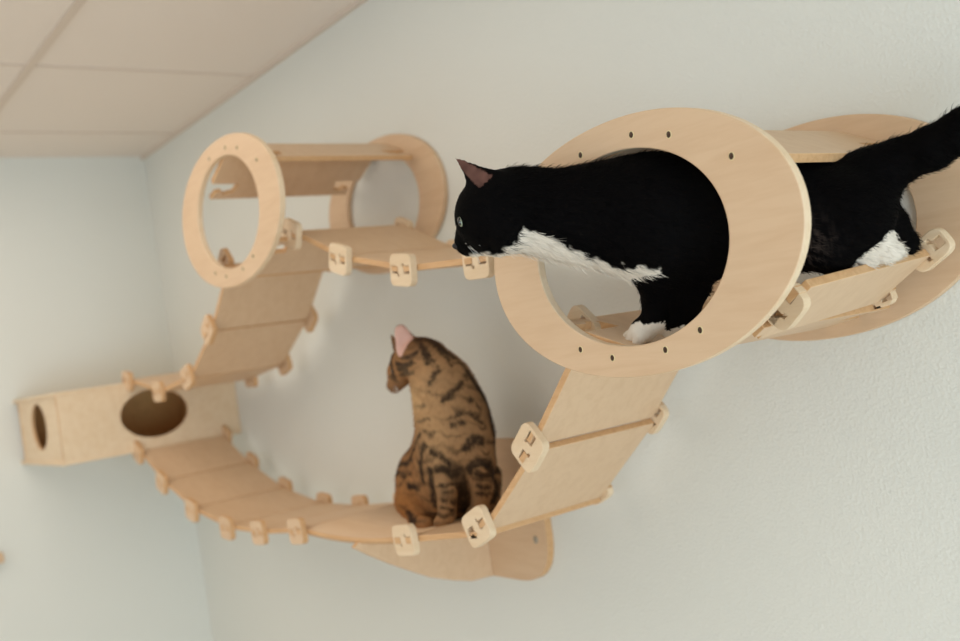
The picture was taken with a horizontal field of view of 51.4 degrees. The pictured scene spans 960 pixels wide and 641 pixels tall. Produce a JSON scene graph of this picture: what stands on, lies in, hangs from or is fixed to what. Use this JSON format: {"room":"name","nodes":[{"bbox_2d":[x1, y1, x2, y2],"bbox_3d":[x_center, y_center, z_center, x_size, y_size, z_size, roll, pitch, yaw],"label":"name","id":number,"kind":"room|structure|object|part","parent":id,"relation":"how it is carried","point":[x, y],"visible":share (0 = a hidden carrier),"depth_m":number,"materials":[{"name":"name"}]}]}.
{"room":"cat playroom","nodes":[
{"label":"cat playroom","id":0,"kind":"room"},
{"bbox_2d":[0,157,212,640],"bbox_3d":[-3.113,0.881,2.332,5.000,2.500,0.120,-8,-1,-37],"label":"wall","id":1,"kind":"structure","parent":0,"point":[91,550],"depth_m":3.60,"materials":[{"name":"white paint"}]},
{"bbox_2d":[0,552,3,562],"bbox_3d":[-1.629,0.802,3.357,0.044,0.034,0.030,-8,-1,-37],"label":"peg","id":2,"kind":"object","parent":1,"relation":"attached to","point":[1,554],"visible":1,"depth_m":3.35,"materials":[{"name":"brown wood"}]},
{"bbox_2d":[0,0,354,157],"bbox_3d":[-1.294,-0.755,-0.236,5.120,0.100,6.720,-8,-1,-37],"label":"ceiling","id":3,"kind":"structure","parent":0,"point":[218,36],"depth_m":2.71,"materials":[{"name":"white paint"}]},
{"bbox_2d":[0,0,86,110],"bbox_3d":[0.171,-0.900,0.802,0.022,0.006,6.600,-8,-1,-37],"label":"trim","id":4,"kind":"structure","parent":3,"relation":"attached to","point":[75,6],"depth_m":2.48,"materials":[{"name":"beige"}]},
{"bbox_2d":[0,131,173,133],"bbox_3d":[-3.048,-0.396,2.021,5.000,0.004,0.012,-8,-1,-37],"label":"trim","id":5,"kind":"structure","parent":3,"relation":"attached to","point":[52,132],"depth_m":3.33,"materials":[{"name":"beige"}]},
{"bbox_2d":[0,63,253,76],"bbox_3d":[-2.643,-0.467,1.479,5.000,0.004,0.012,-8,-1,-37],"label":"trim","id":6,"kind":"structure","parent":3,"relation":"attached to","point":[1,64],"depth_m":2.75,"materials":[{"name":"beige"}]},
{"bbox_2d":[144,0,959,640],"bbox_3d":[0.873,0.264,1.249,0.120,2.500,6.720,-8,-1,-37],"label":"wall","id":7,"kind":"structure","parent":0,"point":[786,490],"depth_m":1.94,"materials":[{"name":"white paint"}]},
{"bbox_2d":[13,382,241,465],"bbox_3d":[-1.210,0.328,3.405,0.577,0.223,0.552,-8,-1,-37],"label":"box","id":8,"kind":"object","parent":7,"relation":"attached to","point":[66,428],"visible":0.86,"depth_m":3.22,"materials":[{"name":"brown wood"}]},
{"bbox_3d":[-1.415,0.355,3.221,0.012,0.199,0.481,-8,-1,-37],"label":"panel","id":9,"kind":"part","parent":8,"relation":"part of","materials":[{"name":"brown wood"}]},
{"bbox_3d":[-1.226,0.224,3.407,0.577,0.012,0.552,-8,-1,-37],"label":"panel","id":10,"kind":"part","parent":8,"relation":"part of","materials":[{"name":"brown wood"}]},
{"bbox_3d":[-1.341,0.351,3.586,0.571,0.199,0.012,-8,-1,-37],"label":"panel","id":11,"kind":"part","parent":8,"relation":"part of","materials":[{"name":"brown wood"}]},
{"bbox_3d":[-1.194,0.432,3.403,0.577,0.012,0.552,-8,-1,-37],"label":"panel","id":12,"kind":"part","parent":8,"relation":"part of","materials":[{"name":"brown wood"}]},
{"bbox_3d":[-0.974,0.295,3.558,0.012,0.199,0.481,-8,-1,-37],"label":"panel","id":13,"kind":"part","parent":8,"relation":"part of","materials":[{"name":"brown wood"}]},
{"bbox_2d":[122,248,330,401],"bbox_3d":[-0.750,0.029,2.886,0.305,0.357,0.948,-8,-1,-37],"label":"bridge","id":14,"kind":"object","parent":8,"relation":"on","point":[254,328],"visible":0.86,"depth_m":2.70,"materials":[{"name":"brown wood"}]},
{"bbox_2d":[132,425,394,544],"bbox_3d":[-0.633,0.440,2.806,0.305,0.268,1.133,-8,-1,-37],"label":"bridge","id":15,"kind":"object","parent":8,"relation":"attached to","point":[214,480],"visible":0.89,"depth_m":2.92,"materials":[{"name":"brown wood"}]},
{"bbox_2d":[140,0,367,159],"bbox_3d":[0.672,-0.965,1.185,0.012,0.012,6.600,-8,-1,-37],"label":"trim","id":16,"kind":"structure","parent":7,"relation":"attached to","point":[356,3],"depth_m":2.93,"materials":[{"name":"beige"}]},
{"bbox_2d":[182,133,447,287],"bbox_3d":[-0.404,-0.265,2.374,0.425,0.332,0.545,-8,-1,-37],"label":"tunnel","id":17,"kind":"object","parent":7,"relation":"attached to","point":[269,173],"visible":0.84,"depth_m":2.32,"materials":[{"name":"brown wood"}]},
{"bbox_2d":[281,217,494,286],"bbox_3d":[-0.067,-0.166,1.960,0.305,0.226,0.800,-8,-1,-37],"label":"bridge","id":18,"kind":"object","parent":17,"relation":"attached to","point":[400,248],"visible":0.62,"depth_m":2.07,"materials":[{"name":"brown wood"}]},
{"bbox_2d":[296,438,612,580],"bbox_3d":[-0.057,0.434,2.096,0.360,0.312,0.751,-8,-1,-37],"label":"platform","id":19,"kind":"object","parent":7,"relation":"attached to","point":[460,550],"visible":0.56,"depth_m":2.17,"materials":[{"name":"brown wood"}]},
{"bbox_2d":[385,325,502,528],"bbox_3d":[-0.073,0.215,2.071,0.199,0.435,0.286,-8,-1,-37],"label":"tabby cat","id":20,"kind":"object","parent":19,"relation":"on","point":[449,468],"visible":0.96,"depth_m":1.98},
{"bbox_3d":[0.028,0.425,2.267,0.018,0.312,0.378,-8,-1,-37],"label":"wall plate","id":21,"kind":"part","parent":19,"relation":"part of","materials":[{"name":"brown wood"}]},
{"bbox_2d":[479,293,713,528],"bbox_3d":[0.198,0.154,1.669,0.305,0.357,0.365,-8,-1,-37],"label":"ramp","id":22,"kind":"object","parent":19,"relation":"on","point":[560,474],"visible":0.66,"depth_m":1.68,"materials":[{"name":"brown wood"}]},
{"bbox_2d":[494,107,959,377],"bbox_3d":[0.351,-0.114,1.413,0.425,0.332,0.545,-8,-1,-37],"label":"tunnel","id":23,"kind":"object","parent":7,"relation":"attached to","point":[755,174],"visible":0.8,"depth_m":1.26,"materials":[{"name":"brown wood"}]},
{"bbox_2d":[452,104,959,344],"bbox_3d":[0.318,-0.124,1.278,0.715,0.284,0.160,-9,-1,7],"label":"cat","id":24,"kind":"object","parent":23,"relation":"in","point":[654,221],"visible":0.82,"depth_m":1.24,"materials":[{"name":"black fur"},{"name":"white fur"}]},
{"bbox_2d":[752,228,954,338],"bbox_3d":[0.464,-0.048,1.283,0.307,0.107,0.146,-8,-1,-35],"label":"bridge","id":25,"kind":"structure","parent":23,"relation":"attached to","point":[818,298],"depth_m":1.27,"materials":[{"name":"brown wood"}]}
]}

